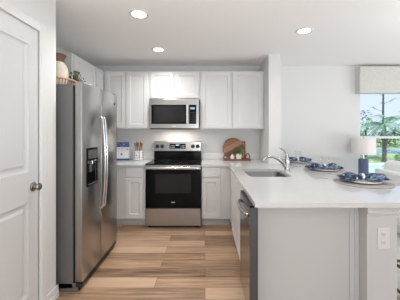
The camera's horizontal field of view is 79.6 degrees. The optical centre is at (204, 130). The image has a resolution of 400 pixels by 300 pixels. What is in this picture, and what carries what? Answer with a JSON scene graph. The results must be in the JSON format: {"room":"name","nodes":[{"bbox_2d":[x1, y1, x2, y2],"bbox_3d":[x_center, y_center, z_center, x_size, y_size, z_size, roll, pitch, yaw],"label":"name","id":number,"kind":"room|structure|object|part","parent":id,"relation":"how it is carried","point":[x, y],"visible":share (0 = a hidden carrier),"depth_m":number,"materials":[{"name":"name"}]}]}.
{"room":"kitchen","nodes":[
{"label":"kitchen","id":0,"kind":"room"},
{"bbox_2d":[7,0,55,294],"bbox_3d":[-1.589,0.140,-0.595,0.682,2.500,5.210,0,0,0],"label":"wall","id":1,"kind":"structure","parent":0,"point":[43,11],"depth_m":1.94,"materials":[{"name":"white paint"}]},
{"bbox_2d":[0,9,41,299],"bbox_3d":[-1.242,0.318,1.410,0.093,2.124,0.780,0,0,0],"label":"door","id":2,"kind":"structure","parent":1,"relation":"in","point":[19,185],"depth_m":1.61,"materials":[{"name":"white paint"}]},
{"bbox_3d":[-1.222,0.405,1.745,0.055,0.066,0.066,0,0,0],"label":"knob","id":3,"kind":"part","parent":2,"relation":"part of","materials":[{"name":"silver metal"}]},
{"bbox_2d":[0,0,45,299],"bbox_3d":[-1.293,0.288,1.410,0.130,2.204,0.915,0,0,0],"label":"trim","id":4,"kind":"structure","parent":1,"relation":"attached to","point":[6,6],"depth_m":1.81,"materials":[{"name":"white paint"}]},
{"bbox_2d":[46,284,58,299],"bbox_3d":[-1.238,1.340,-0.588,0.020,0.100,5.224,0,0,0],"label":"baseboard","id":5,"kind":"structure","parent":1,"relation":"attached to","point":[53,294],"depth_m":1.96,"materials":[{"name":"white paint"}]},
{"bbox_2d":[56,46,68,52],"bbox_3d":[-2.005,0.140,0.370,0.150,2.500,7.440,0,0,0],"label":"wall","id":6,"kind":"structure","parent":0,"point":[58,49],"depth_m":3.19,"materials":[{"name":"white paint"}]},
{"bbox_2d":[61,53,94,86],"bbox_3d":[-1.754,-0.710,3.183,0.349,0.460,0.605,0,0,0],"label":"upper cabinet","id":7,"kind":"object","parent":6,"relation":"attached to","point":[73,62],"visible":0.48,"depth_m":3.07,"materials":[{"name":"white paint"}]},
{"bbox_3d":[-1.589,-0.709,3.190,0.019,0.422,0.550,0,0,0],"label":"door","id":8,"kind":"part","parent":7,"relation":"part of","materials":[{"name":"white paint"}]},
{"bbox_2d":[95,67,102,89],"bbox_3d":[-1.754,-0.485,3.788,0.349,0.910,0.601,0,0,0],"label":"upper cabinet","id":9,"kind":"object","parent":6,"relation":"attached to","point":[98,73],"visible":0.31,"depth_m":3.56,"materials":[{"name":"white paint"}]},
{"bbox_2d":[95,66,359,212],"bbox_3d":[1.635,0.140,4.165,7.430,2.500,0.150,0,0,0],"label":"wall","id":10,"kind":"structure","parent":0,"point":[320,104],"depth_m":4.09,"materials":[{"name":"white paint"}]},
{"bbox_2d":[103,71,149,128],"bbox_3d":[-1.235,-0.485,3.914,0.726,0.910,0.349,0,0,0],"label":"upper cabinet","id":11,"kind":"object","parent":10,"relation":"attached to","point":[131,88],"visible":0.78,"depth_m":3.75,"materials":[{"name":"white paint"}]},
{"bbox_3d":[-1.397,-0.484,3.749,0.311,0.872,0.019,0,0,0],"label":"door","id":12,"kind":"part","parent":11,"relation":"part of","materials":[{"name":"white paint"}]},
{"bbox_3d":[-1.059,-0.484,3.749,0.332,0.872,0.019,0,0,0],"label":"door","id":13,"kind":"part","parent":11,"relation":"part of","materials":[{"name":"white paint"}]},
{"bbox_2d":[129,153,153,158],"bbox_3d":[-1.397,0.426,4.079,1.063,0.102,0.020,0,0,0],"label":"backsplash","id":14,"kind":"structure","parent":10,"relation":"attached to","point":[145,155],"depth_m":4.07,"materials":[{"name":"white stone"}]},
{"bbox_2d":[149,71,199,101],"bbox_3d":[-0.475,-0.718,3.914,0.790,0.445,0.349,0,0,0],"label":"upper cabinet","id":15,"kind":"object","parent":10,"relation":"attached to","point":[162,84],"visible":0.95,"depth_m":3.75,"materials":[{"name":"white paint"}]},
{"bbox_3d":[-0.668,-0.717,3.749,0.363,0.407,0.019,0,0,0],"label":"door","id":16,"kind":"part","parent":15,"relation":"part of","materials":[{"name":"white paint"}]},
{"bbox_2d":[149,99,198,128],"bbox_3d":[-0.472,-0.260,3.845,0.760,0.467,0.486,0,0,0],"label":"microwave","id":17,"kind":"object","parent":15,"relation":"attached to","point":[163,113],"visible":1,"depth_m":3.65,"materials":[{"name":"grey metal"}]},
{"bbox_3d":[-0.537,-0.254,3.655,0.560,0.293,0.014,0,0,0],"label":"door","id":18,"kind":"part","parent":17,"relation":"part of","materials":[{"name":"black glass"}]},
{"bbox_3d":[-0.269,-0.254,3.625,0.033,0.298,0.046,0,0,0],"label":"door handle","id":19,"kind":"part","parent":17,"relation":"part of","materials":[{"name":"silver metal"}]},
{"bbox_3d":[-0.188,-0.254,3.657,0.112,0.293,0.010,0,0,0],"label":"control panel","id":20,"kind":"part","parent":17,"relation":"part of","materials":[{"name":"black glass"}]},
{"bbox_3d":[-0.286,-0.717,3.749,0.376,0.407,0.019,0,0,0],"label":"door","id":21,"kind":"part","parent":15,"relation":"part of","materials":[{"name":"white paint"}]},
{"bbox_2d":[202,153,258,158],"bbox_3d":[0.436,0.426,4.079,0.972,0.102,0.020,0,0,0],"label":"backsplash","id":22,"kind":"structure","parent":10,"relation":"attached to","point":[204,155],"depth_m":4.07,"materials":[{"name":"white stone"}]},
{"bbox_2d":[200,71,263,128],"bbox_3d":[0.422,-0.485,3.914,1.000,0.910,0.349,0,0,0],"label":"upper cabinet","id":23,"kind":"object","parent":10,"relation":"attached to","point":[228,99],"visible":1,"depth_m":3.75,"materials":[{"name":"white paint"}]},
{"bbox_3d":[0.178,-0.484,3.749,0.467,0.872,0.019,0,0,0],"label":"door","id":24,"kind":"part","parent":23,"relation":"part of","materials":[{"name":"white paint"}]},
{"bbox_3d":[0.663,-0.484,3.749,0.463,0.872,0.019,0,0,0],"label":"door","id":25,"kind":"part","parent":23,"relation":"part of","materials":[{"name":"white paint"}]},
{"bbox_2d":[355,66,399,93],"bbox_3d":[3.467,-0.848,4.021,1.829,0.435,0.137,0,0,0],"label":"window valance","id":26,"kind":"object","parent":10,"relation":"attached to","point":[368,79],"visible":1,"depth_m":3.96,"materials":[{"name":"fabric"}]},
{"bbox_2d":[359,94,399,157],"bbox_3d":[3.460,0.128,4.120,1.720,1.675,0.120,0,0,0],"label":"window","id":27,"kind":"structure","parent":10,"relation":"in","point":[359,94],"depth_m":4.12,"materials":[{"name":"white paint"}]},
{"bbox_3d":[3.460,0.109,4.145,1.590,0.038,0.060,0,0,0],"label":"sash rail","id":28,"kind":"part","parent":27,"relation":"part of","materials":[{"name":"white paint"}]},
{"bbox_2d":[56,0,399,65],"bbox_3d":[1.635,-1.170,0.445,7.430,0.120,7.590,0,0,0],"label":"ceiling","id":29,"kind":"structure","parent":0,"point":[98,32],"depth_m":2.65,"materials":[{"name":"white paint"}]},
{"bbox_2d":[129,9,148,19],"bbox_3d":[-0.627,-1.105,2.280,0.190,0.010,0.190,0,0,0],"label":"recessed light","id":30,"kind":"object","parent":29,"relation":"in","point":[135,13],"visible":1,"depth_m":2.27,"materials":[{"name":"white paint"}]},
{"bbox_2d":[151,47,164,51],"bbox_3d":[-0.633,-1.105,3.270,0.190,0.010,0.190,0,0,0],"label":"recessed light","id":31,"kind":"object","parent":29,"relation":"in","point":[155,49],"visible":1,"depth_m":3.25,"materials":[{"name":"white"}]},
{"bbox_2d":[295,27,313,34],"bbox_3d":[1.100,-1.105,2.660,0.190,0.010,0.190,0,0,0],"label":"recessed light","id":32,"kind":"object","parent":29,"relation":"in","point":[306,30],"visible":1,"depth_m":2.65,"materials":[{"name":"white"}]},
{"bbox_2d":[56,213,399,299],"bbox_3d":[1.635,1.450,0.445,7.430,0.120,7.590,0,0,0],"label":"floor","id":33,"kind":"structure","parent":0,"point":[202,262],"depth_m":2.44,"materials":[{"name":"wood"}]},
{"bbox_2d":[56,81,116,291],"bbox_3d":[-1.441,0.474,2.474,0.878,1.832,0.832,0,0,0],"label":"refrigerator","id":34,"kind":"object","parent":33,"relation":"on","point":[86,114],"visible":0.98,"depth_m":2.11,"materials":[{"name":"grey metal"}]},
{"bbox_2d":[56,76,75,84],"bbox_3d":[-1.400,-0.442,2.250,0.376,0.073,0.376,0,0,0],"label":"wicker tray","id":35,"kind":"object","parent":34,"relation":"on","point":[59,78],"visible":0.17,"depth_m":2.15,"materials":[{"name":"beige wicker"}]},
{"bbox_2d":[56,53,68,83],"bbox_3d":[-1.395,-0.566,2.265,0.188,0.304,0.188,0,0,-11],"label":"jug","id":36,"kind":"object","parent":35,"relation":"on","point":[61,68],"visible":0.42,"depth_m":2.22,"materials":[{"name":"brown ceramic"}]},
{"bbox_2d":[68,70,84,83],"bbox_3d":[-1.354,-0.518,2.490,0.217,0.223,0.221,0,0,0],"label":"potted herb","id":37,"kind":"object","parent":34,"relation":"on","point":[75,76],"visible":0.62,"depth_m":2.46,"materials":[{"name":"green plant"}]},
{"bbox_3d":[-1.091,0.439,2.260,0.062,1.738,0.381,0,0,0],"label":"freezer door","id":38,"kind":"part","parent":34,"relation":"part of","materials":[{"name":"silver metal"}]},
{"bbox_3d":[-1.035,0.316,2.429,0.066,0.938,0.017,0,0,0],"label":"door handle","id":39,"kind":"part","parent":34,"relation":"part of","materials":[{"name":"silver metal"}]},
{"bbox_3d":[-1.035,0.316,2.481,0.066,0.938,0.017,0,0,0],"label":"door handle","id":40,"kind":"part","parent":34,"relation":"part of","materials":[{"name":"silver metal"}]},
{"bbox_3d":[-1.091,0.439,2.675,0.062,1.738,0.431,0,0,0],"label":"door","id":41,"kind":"part","parent":34,"relation":"part of","materials":[{"name":"silver metal"}]},
{"bbox_2d":[117,167,145,224],"bbox_3d":[-1.397,0.951,3.775,1.063,0.878,0.629,0,0,0],"label":"base cabinet","id":42,"kind":"object","parent":33,"relation":"on","point":[131,181],"visible":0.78,"depth_m":3.47,"materials":[{"name":"white paint"}]},
{"bbox_2d":[117,159,152,166],"bbox_3d":[-1.395,0.494,3.767,1.067,0.033,0.644,0,0,0],"label":"countertop","id":43,"kind":"structure","parent":42,"relation":"on","point":[120,163],"depth_m":3.53,"materials":[{"name":"white stone"}]},
{"bbox_2d":[117,142,128,159],"bbox_3d":[-1.338,0.330,3.919,0.221,0.296,0.055,0,0,0],"label":"cookbook","id":44,"kind":"object","parent":43,"relation":"on","point":[122,147],"visible":0.88,"depth_m":3.90,"materials":[{"name":"white paper"}]},
{"bbox_2d":[133,150,142,160],"bbox_3d":[-1.105,0.400,3.960,0.172,0.155,0.172,0,0,0],"label":"utensil crock","id":45,"kind":"object","parent":43,"relation":"on","point":[137,155],"visible":0.96,"depth_m":3.89,"materials":[{"name":"ceramic"}]},
{"bbox_3d":[-1.016,0.594,3.470,0.257,0.144,0.019,0,0,0],"label":"drawer","id":46,"kind":"part","parent":42,"relation":"part of","materials":[{"name":"white paint"}]},
{"bbox_3d":[-1.016,0.970,3.470,0.257,0.576,0.019,0,0,0],"label":"door","id":47,"kind":"part","parent":42,"relation":"part of","materials":[{"name":"white paint"}]},
{"bbox_2d":[145,141,200,226],"bbox_3d":[-0.457,0.782,3.715,0.793,1.215,0.690,0,0,0],"label":"range","id":48,"kind":"object","parent":33,"relation":"on","point":[173,177],"visible":1,"depth_m":3.43,"materials":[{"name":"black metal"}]},
{"bbox_3d":[-0.457,0.522,3.399,0.753,0.031,0.058,0,0,0],"label":"oven handle","id":49,"kind":"part","parent":48,"relation":"part of","materials":[{"name":"silver metal"}]},
{"bbox_2d":[145,159,200,164],"bbox_3d":[-0.457,0.476,3.708,0.793,0.017,0.565,0,0,0],"label":"cooktop","id":50,"kind":"object","parent":48,"relation":"in","point":[155,161],"depth_m":3.57,"materials":[{"name":"black glass"}]},
{"bbox_3d":[-0.457,1.234,3.445,0.789,0.243,0.030,0,0,0],"label":"storage drawer","id":51,"kind":"part","parent":48,"relation":"part of","materials":[{"name":"metal"}]},
{"bbox_3d":[-0.457,0.797,3.445,0.789,0.615,0.030,0,0,0],"label":"oven door","id":52,"kind":"part","parent":48,"relation":"part of","materials":[{"name":"black glass"}]},
{"bbox_3d":[-0.457,0.255,4.027,0.787,0.160,0.067,0,0,0],"label":"control panel","id":53,"kind":"part","parent":48,"relation":"part of","materials":[{"name":"metal"}]},
{"bbox_2d":[202,167,229,224],"bbox_3d":[0.156,0.951,3.775,0.412,0.878,0.629,0,0,0],"label":"base cabinet","id":54,"kind":"object","parent":33,"relation":"on","point":[215,180],"visible":0.96,"depth_m":3.47,"materials":[{"name":"white paint"}]},
{"bbox_3d":[0.091,0.594,3.470,0.262,0.144,0.019,0,0,0],"label":"drawer","id":55,"kind":"part","parent":54,"relation":"part of","materials":[{"name":"white paint"}]},
{"bbox_3d":[0.091,0.970,3.470,0.262,0.576,0.019,0,0,0],"label":"door","id":56,"kind":"part","parent":54,"relation":"part of","materials":[{"name":"white paint"}]},
{"bbox_2d":[230,170,242,258],"bbox_3d":[0.722,0.951,2.789,0.757,0.878,1.378,0,0,0],"label":"base cabinet","id":57,"kind":"object","parent":33,"relation":"on","point":[235,187],"visible":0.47,"depth_m":2.79,"materials":[{"name":"white paint"}]},
{"bbox_3d":[0.352,0.590,2.853,0.019,0.131,0.475,0,0,0],"label":"false drawer","id":58,"kind":"part","parent":57,"relation":"part of","materials":[{"name":"white paint"}]},
{"bbox_3d":[0.352,0.973,2.853,0.019,0.605,0.475,0,0,0],"label":"door","id":59,"kind":"part","parent":57,"relation":"part of","materials":[{"name":"white paint"}]},
{"bbox_3d":[0.352,0.973,2.365,0.019,0.605,0.470,0,0,0],"label":"door","id":60,"kind":"part","parent":57,"relation":"part of","materials":[{"name":"white paint"}]},
{"bbox_3d":[0.352,0.590,2.365,0.019,0.131,0.470,0,0,0],"label":"false drawer","id":61,"kind":"part","parent":57,"relation":"part of","materials":[{"name":"white paint"}]},
{"bbox_2d":[201,159,399,207],"bbox_3d":[0.814,0.494,2.845,1.732,0.033,2.489,0,0,0],"label":"countertop","id":62,"kind":"structure","parent":57,"relation":"on","point":[301,188],"depth_m":1.90,"materials":[{"name":"white stone"}]},
{"bbox_2d":[223,138,243,157],"bbox_3d":[0.475,0.295,4.010,0.360,0.360,0.068,0,0,0],"label":"round cutting board","id":63,"kind":"object","parent":62,"relation":"on","point":[230,145],"visible":0.79,"depth_m":4.01,"materials":[{"name":"brown wood"}]},
{"bbox_2d":[223,153,250,160],"bbox_3d":[0.518,0.419,3.905,0.442,0.118,0.120,0,0,0],"label":"wooden tray","id":64,"kind":"object","parent":62,"relation":"on","point":[227,158],"visible":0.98,"depth_m":3.85,"materials":[{"name":"brown wood"}]},
{"bbox_2d":[231,147,243,158],"bbox_3d":[0.536,0.360,3.875,0.245,0.210,0.120,0,0,0],"label":"potted plant","id":65,"kind":"object","parent":64,"relation":"on","point":[238,156],"visible":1,"depth_m":3.86,"materials":[{"name":"green plant"}]},
{"bbox_2d":[241,141,245,157],"bbox_3d":[0.598,0.326,4.035,0.165,0.304,0.045,0,0,0],"label":"paddle board","id":66,"kind":"object","parent":62,"relation":"on","point":[243,142],"visible":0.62,"depth_m":4.03,"materials":[{"name":"brown wood"}]},
{"bbox_2d":[244,171,286,176],"bbox_3d":[0.695,0.596,2.770,0.484,0.167,0.564,0,0,0],"label":"sink","id":67,"kind":"object","parent":62,"relation":"in","point":[249,173],"visible":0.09,"depth_m":3.04,"materials":[{"name":"metal"}]},
{"bbox_2d":[262,147,289,171],"bbox_3d":[0.843,0.335,2.840,0.330,0.286,0.072,0,0,0],"label":"faucet","id":68,"kind":"object","parent":62,"relation":"on","point":[286,164],"visible":1,"depth_m":2.82,"materials":[{"name":"grey metal"}]},
{"bbox_3d":[0.859,0.367,2.840,0.246,0.162,0.048,0,0,0],"label":"spout","id":69,"kind":"part","parent":68,"relation":"part of","materials":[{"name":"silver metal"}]},
{"bbox_3d":[0.937,0.262,2.840,0.113,0.139,0.042,0,0,0],"label":"lever","id":70,"kind":"part","parent":68,"relation":"part of","materials":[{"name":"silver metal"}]},
{"bbox_2d":[284,161,313,164],"bbox_3d":[1.400,0.474,3.620,0.480,0.008,0.480,0,0,0],"label":"placemat","id":71,"kind":"object","parent":62,"relation":"on","point":[304,163],"visible":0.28,"depth_m":3.47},
{"bbox_3d":[1.400,0.460,3.620,0.304,0.019,0.304,0,0,0],"label":"dinner plate","id":72,"kind":"object","parent":71,"relation":"on","visible":0},
{"bbox_2d":[284,157,311,160],"bbox_3d":[1.400,0.422,3.617,0.360,0.068,0.256,0,0,0],"label":"napkin","id":73,"kind":"object","parent":72,"relation":"on","point":[290,158],"visible":0.85,"depth_m":3.56,"materials":[{"name":"blue fabric"}]},
{"bbox_2d":[303,168,346,173],"bbox_3d":[1.435,0.474,2.880,0.480,0.008,0.480,0,0,0],"label":"placemat","id":74,"kind":"object","parent":62,"relation":"on","point":[339,171],"visible":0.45,"depth_m":2.79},
{"bbox_2d":[315,169,338,170],"bbox_3d":[1.435,0.460,2.880,0.304,0.019,0.304,0,0,0],"label":"dinner plate","id":75,"kind":"object","parent":74,"relation":"on","point":[315,169],"visible":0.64,"depth_m":2.83,"materials":[{"name":"white ceramic"}]},
{"bbox_2d":[304,163,343,168],"bbox_3d":[1.435,0.420,2.892,0.393,0.073,0.253,0,0,0],"label":"napkin","id":76,"kind":"object","parent":75,"relation":"on","point":[310,165],"visible":0.99,"depth_m":2.83,"materials":[{"name":"blue fabric"}]},
{"bbox_2d":[333,177,394,188],"bbox_3d":[1.452,0.474,2.215,0.480,0.008,0.480,0,0,0],"label":"placemat","id":77,"kind":"object","parent":62,"relation":"on","point":[385,185],"visible":0.62,"depth_m":2.11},
{"bbox_2d":[351,180,382,183],"bbox_3d":[1.452,0.460,2.215,0.304,0.019,0.304,0,0,0],"label":"dinner plate","id":78,"kind":"object","parent":77,"relation":"on","point":[355,181],"visible":0.61,"depth_m":2.15,"materials":[{"name":"white ceramic"}]},
{"bbox_2d":[336,172,390,180],"bbox_3d":[1.452,0.420,2.213,0.406,0.072,0.243,0,0,6],"label":"napkin","id":79,"kind":"object","parent":78,"relation":"on","point":[347,176],"visible":1,"depth_m":2.17,"materials":[{"name":"blue fabric"}]},
{"bbox_2d":[237,190,257,299],"bbox_3d":[0.603,0.952,1.865,0.694,0.876,0.440,0,0,0],"label":"dishwasher","id":80,"kind":"object","parent":33,"relation":"on","point":[248,212],"visible":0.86,"depth_m":1.68,"materials":[{"name":"grey metal"}]},
{"bbox_3d":[0.285,0.590,1.865,0.059,0.024,0.395,0,0,0],"label":"door handle","id":81,"kind":"part","parent":80,"relation":"part of","materials":[{"name":"silver metal"}]},
{"bbox_3d":[0.333,0.909,1.865,0.048,0.762,0.440,0,0,0],"label":"door","id":82,"kind":"part","parent":80,"relation":"part of","materials":[{"name":"grey plastic"}]},
{"bbox_2d":[258,208,358,299],"bbox_3d":[0.740,0.951,1.750,0.754,0.878,0.030,0,0,0],"label":"peninsula panel","id":83,"kind":"object","parent":33,"relation":"on","point":[304,253],"visible":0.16,"depth_m":1.75,"materials":[{"name":"grey paint"}]},
{"bbox_2d":[397,233,399,297],"bbox_3d":[3.010,1.384,2.280,2.780,0.012,2.760,0,0,0],"label":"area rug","id":84,"kind":"object","parent":33,"relation":"on","point":[398,234],"visible":0.02,"depth_m":2.52,"materials":[{"name":"white fabric"}]},
{"bbox_2d":[375,168,399,185],"bbox_3d":[3.020,0.961,2.655,1.040,0.832,1.810,0,0,0],"label":"sofa","id":85,"kind":"object","parent":84,"relation":"on","point":[394,176],"visible":0.17,"depth_m":3.23,"materials":[{"name":"white fabric"}]},
{"bbox_2d":[384,160,399,171],"bbox_3d":[2.717,0.584,3.123,0.205,0.317,0.845,0,0,0],"label":"cushion","id":86,"kind":"object","parent":85,"relation":"on","point":[393,165],"visible":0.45,"depth_m":3.36,"materials":[{"name":"white fabric"}]},
{"bbox_2d":[397,215,399,293],"bbox_3d":[1.690,1.060,1.945,0.400,0.660,0.400,0,0,0],"label":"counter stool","id":87,"kind":"object","parent":33,"relation":"on","point":[398,217],"visible":0.02,"depth_m":1.87,"materials":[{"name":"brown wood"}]},
{"bbox_3d":[1.690,0.762,1.945,0.400,0.065,0.400,0,0,0],"label":"seat","id":88,"kind":"part","parent":87,"relation":"part of","materials":[{"name":"white fabric"}]},
{"bbox_3d":[2.548,1.075,3.860,0.440,0.631,0.440,0,0,0],"label":"end table","id":89,"kind":"object","parent":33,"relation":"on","visible":0},
{"bbox_2d":[351,136,376,175],"bbox_3d":[2.548,0.422,3.860,0.344,0.674,0.344,0,0,0],"label":"table lamp","id":90,"kind":"object","parent":89,"relation":"on","point":[363,146],"visible":0.94,"depth_m":3.76,"materials":[{"name":"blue fabric"}]},
{"bbox_3d":[2.548,0.242,3.860,0.344,0.257,0.344,0,0,0],"label":"lamp shade","id":91,"kind":"part","parent":90,"relation":"part of","materials":[{"name":"white fabric"}]},
{"bbox_2d":[259,54,280,163],"bbox_3d":[1.012,0.140,3.785,0.175,2.500,0.610,0,0,0],"label":"wall","id":92,"kind":"structure","parent":0,"point":[270,136],"depth_m":3.48,"materials":[{"name":"white paint"}]},
{"label":"outside","id":93,"kind":"structure","parent":0,"visible":0},
{"bbox_2d":[376,138,399,148],"bbox_3d":[29.000,1.665,41.000,82.000,0.050,38.000,0,0,0],"label":"bank","id":94,"kind":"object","parent":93,"point":[377,146],"depth_m":27.15,"materials":[{"name":"green plant"}]},
{"bbox_2d":[373,130,399,146],"bbox_3d":[18.560,0.830,24.981,2.803,1.833,2.836,0,0,0],"label":"tree","id":95,"kind":"object","parent":94,"relation":"on","point":[380,134],"visible":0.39,"depth_m":24.72,"materials":[{"name":"green plant"}]},
{"bbox_2d":[387,127,399,144],"bbox_3d":[21.794,0.619,27.430,2.819,2.147,2.648,0,0,-27],"label":"tree","id":96,"kind":"object","parent":94,"relation":"on","point":[394,132],"visible":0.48,"depth_m":27.37,"materials":[{"name":"green plant"}]},
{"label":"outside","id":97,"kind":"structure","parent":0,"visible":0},
{"bbox_2d":[360,153,399,162],"bbox_3d":[29.000,1.640,10.650,82.000,0.100,12.700,0,0,0],"label":"lawn","id":98,"kind":"structure","parent":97,"point":[390,156],"depth_m":14.40,"materials":[{"name":"green plant"}]},
{"bbox_2d":[360,110,379,157],"bbox_3d":[9.926,0.187,14.723,1.458,2.921,1.454,0,0,0],"label":"bush","id":99,"kind":"object","parent":98,"relation":"on","point":[365,131],"visible":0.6,"depth_m":14.61,"materials":[{"name":"green plant"}]},
{"bbox_2d":[369,164,383,172],"bbox_3d":[7.250,1.575,8.600,8.500,0.029,5.200,0,0,0],"label":"swimming pool","id":100,"kind":"object","parent":98,"relation":"on","point":[372,167],"visible":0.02,"depth_m":10.26,"materials":[{"name":"liquid"}]},
{"bbox_2d":[360,115,399,161],"bbox_3d":[9.203,0.381,12.426,2.294,2.431,2.594,0,0,-30],"label":"palm tree","id":101,"kind":"object","parent":98,"relation":"on","point":[385,124],"visible":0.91,"depth_m":12.34,"materials":[{"name":"green plant"}]},
{"bbox_2d":[371,94,396,152],"bbox_3d":[11.207,-1.885,15.170,2.306,6.952,2.062,0,0,-19],"label":"pine tree","id":102,"kind":"object","parent":98,"relation":"on","point":[382,102],"visible":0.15,"depth_m":15.18,"materials":[{"name":"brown plant"}]},
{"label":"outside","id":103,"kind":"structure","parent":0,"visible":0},
{"bbox_2d":[376,149,399,152],"bbox_3d":[29.000,1.695,19.500,82.000,0.090,4.996,0,0,0],"label":"lake","id":104,"kind":"structure","parent":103,"point":[378,150],"depth_m":19.81,"materials":[{"name":"liquid"}]},
{"bbox_3d":[1.221,0.951,2.920,0.202,0.878,2.340,0,0,0],"label":"wall","id":105,"kind":"structure","parent":0,"visible":0},
{"bbox_2d":[358,208,399,299],"bbox_3d":[1.226,0.951,1.690,0.241,0.878,0.120,0,0,0],"label":"trim","id":106,"kind":"structure","parent":105,"relation":"attached to","point":[377,267],"depth_m":1.66,"materials":[{"name":"grey paint"}]},
{"bbox_3d":[1.226,0.548,1.690,0.240,0.072,0.120,0,0,0],"label":"cap molding","id":107,"kind":"part","parent":106,"relation":"part of","materials":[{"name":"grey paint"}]},
{"bbox_2d":[377,228,389,248],"bbox_3d":[1.228,0.738,1.650,0.086,0.144,0.009,0,0,0],"label":"power outlet","id":108,"kind":"object","parent":105,"relation":"attached to","point":[383,234],"visible":1,"depth_m":1.65,"materials":[{"name":"white plastic"}]}
]}

